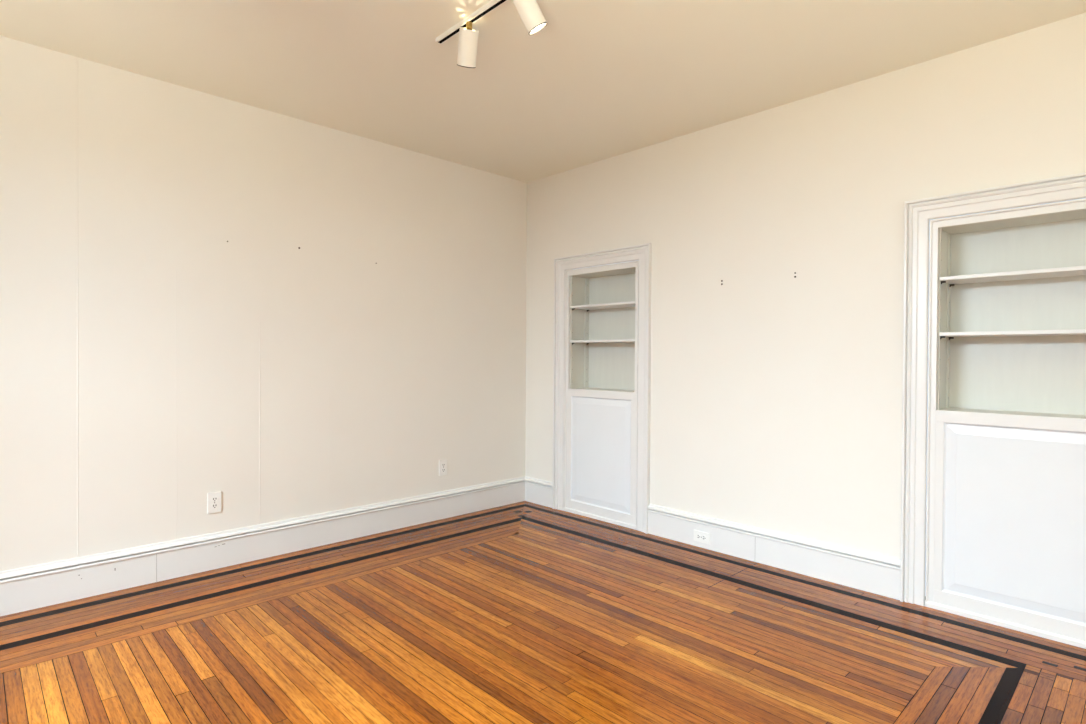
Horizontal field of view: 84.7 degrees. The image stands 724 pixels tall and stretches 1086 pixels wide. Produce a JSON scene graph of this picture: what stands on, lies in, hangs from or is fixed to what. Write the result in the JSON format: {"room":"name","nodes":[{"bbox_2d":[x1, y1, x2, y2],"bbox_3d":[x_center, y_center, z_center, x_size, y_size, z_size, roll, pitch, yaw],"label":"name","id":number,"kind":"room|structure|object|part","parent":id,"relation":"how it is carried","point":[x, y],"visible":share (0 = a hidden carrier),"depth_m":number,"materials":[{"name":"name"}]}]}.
{"room":"empty living room","nodes":[
{"label":"empty living room","id":0,"kind":"room"},
{"bbox_2d":[0,36,526,571],"bbox_3d":[-1.901,-0.171,3.572,4.740,2.750,0.142,0,1,-44],"label":"wall","id":1,"kind":"structure","parent":0,"point":[153,363],"depth_m":3.50,"materials":[{"name":"beige paint"}]},
{"bbox_2d":[207,491,220,513],"bbox_3d":[-1.915,0.820,3.471,0.073,0.120,0.010,0,1,-44],"label":"wall outlet","id":2,"kind":"object","parent":1,"relation":"attached to","point":[214,498],"visible":1,"depth_m":3.47,"materials":[{"name":"white plastic"}]},
{"bbox_2d":[0,476,524,615],"bbox_3d":[-1.801,1.100,3.572,4.600,0.208,0.027,0,1,-44],"label":"baseboard","id":3,"kind":"structure","parent":1,"relation":"attached to","point":[52,583],"depth_m":3.49,"materials":[{"name":"white wood"}]},
{"bbox_2d":[439,459,446,475],"bbox_3d":[-0.767,0.812,4.577,0.073,0.120,0.010,0,1,-44],"label":"wall outlet","id":4,"kind":"object","parent":1,"relation":"attached to","point":[442,463],"visible":1,"depth_m":4.57,"materials":[{"name":"white plastic"}]},
{"bbox_2d":[0,501,1085,723],"bbox_3d":[0.270,1.236,1.423,4.880,0.002,6.280,0,1,-44],"label":"floor","id":5,"kind":"structure","parent":0,"point":[524,612],"depth_m":2.58,"materials":[{"name":"brown wood"}]},
{"bbox_2d":[552,243,651,533],"bbox_3d":[0.512,0.183,4.638,0.282,2.052,0.948,0,1,-44],"label":"bookcase","id":6,"kind":"object","parent":5,"relation":"on","point":[602,346],"visible":0.88,"depth_m":4.66,"materials":[{"name":"white paint"}]},
{"bbox_3d":[0.425,1.195,4.568,0.012,0.028,0.736,0,1,-44],"label":"shoe moulding","id":7,"kind":"part","parent":6,"relation":"part of","materials":[{"name":"white wood"}]},
{"bbox_3d":[0.436,0.695,4.569,0.008,0.840,0.600,0,1,-44],"label":"raised panel","id":8,"kind":"part","parent":6,"relation":"part of","materials":[{"name":"white paint"}]},
{"bbox_3d":[0.442,0.236,4.570,0.022,1.946,0.736,0,1,-44],"label":"frame","id":9,"kind":"part","parent":6,"relation":"part of","materials":[{"name":"white wood"}]},
{"bbox_3d":[0.432,0.237,4.561,0.014,1.944,0.733,0,1,-44],"label":"bead moulding","id":10,"kind":"part","parent":6,"relation":"part of","materials":[{"name":"white wood"}]},
{"bbox_3d":[0.524,-0.162,4.644,0.229,0.018,0.649,0,1,-44],"label":"shelf","id":11,"kind":"part","parent":6,"relation":"part of","materials":[{"name":"white wood"}]},
{"bbox_3d":[0.526,-0.438,4.642,0.229,0.018,0.649,0,1,-44],"label":"shelf","id":12,"kind":"part","parent":6,"relation":"part of","materials":[{"name":"white wood"}]},
{"bbox_2d":[900,172,1085,648],"bbox_3d":[2.407,0.212,2.672,0.282,2.052,1.335,0,1,-44],"label":"bookcase","id":13,"kind":"object","parent":5,"relation":"on","point":[1000,534],"visible":1,"depth_m":2.87,"materials":[{"name":"white paint"}]},
{"bbox_3d":[2.319,1.224,2.602,0.012,0.028,1.123,0,1,-44],"label":"shoe moulding","id":14,"kind":"part","parent":13,"relation":"part of","materials":[{"name":"white wood"}]},
{"bbox_3d":[2.419,-0.134,2.678,0.229,0.018,1.036,0,1,-44],"label":"shelf","id":15,"kind":"part","parent":13,"relation":"part of","materials":[{"name":"white wood"}]},
{"bbox_3d":[2.420,-0.410,2.676,0.229,0.018,1.036,0,1,-44],"label":"shelf","id":16,"kind":"part","parent":13,"relation":"part of","materials":[{"name":"white wood"}]},
{"bbox_3d":[2.330,0.724,2.602,0.008,0.840,0.987,0,1,-44],"label":"raised panel","id":17,"kind":"part","parent":13,"relation":"part of","materials":[{"name":"white paint"}]},
{"bbox_2d":[0,0,1085,182],"bbox_3d":[0.359,-1.564,1.468,5.080,0.100,6.280,0,1,-44],"label":"ceiling","id":18,"kind":"structure","parent":0,"point":[603,79],"depth_m":2.96,"materials":[{"name":"paint"}]},
{"bbox_2d":[436,0,507,44],"bbox_3d":[-0.072,-1.515,2.386,0.035,0.020,1.220,0,1,-44],"label":"track","id":19,"kind":"object","parent":18,"relation":"attached to","point":[492,5],"visible":1,"depth_m":2.62,"materials":[{"name":"white metal"}]},
{"bbox_2d":[457,21,478,67],"bbox_3d":[-0.340,-1.424,2.691,0.086,0.182,0.154,0,1,-17],"label":"track spotlight","id":20,"kind":"object","parent":19,"relation":"attached to","point":[468,37],"visible":1,"depth_m":2.66,"materials":[{"name":"white metal"}]},
{"bbox_2d":[513,0,546,34],"bbox_3d":[-0.061,-1.436,2.434,0.161,0.174,0.099,0,1,-14],"label":"track spotlight","id":21,"kind":"object","parent":19,"relation":"attached to","point":[529,11],"visible":1,"depth_m":2.41,"materials":[{"name":"white metal"}]},
{"bbox_2d":[525,13,1085,558],"bbox_3d":[1.985,-0.143,3.055,0.140,2.750,6.280,0,1,-44],"label":"wall","id":22,"kind":"structure","parent":0,"point":[776,396],"depth_m":3.47,"materials":[{"name":"beige paint"}]},
{"bbox_2d":[525,476,552,507],"bbox_3d":[-0.036,1.098,5.036,0.027,0.208,0.368,0,1,-44],"label":"baseboard","id":23,"kind":"structure","parent":22,"relation":"attached to","point":[537,491],"depth_m":5.02,"materials":[{"name":"white wood"}]},
{"bbox_2d":[648,504,899,599],"bbox_3d":[1.300,1.119,3.649,0.027,0.208,1.589,0,1,-44],"label":"baseboard","id":24,"kind":"structure","parent":22,"relation":"attached to","point":[874,573],"depth_m":3.51,"materials":[{"name":"white wood"}]},
{"bbox_2d":[694,530,709,544],"bbox_3d":[1.040,1.148,3.902,0.010,0.073,0.120,0,1,-44],"label":"wall outlet","id":25,"kind":"object","parent":24,"relation":"attached to","point":[699,536],"visible":1,"depth_m":3.90,"materials":[{"name":"white plastic"}]}
]}

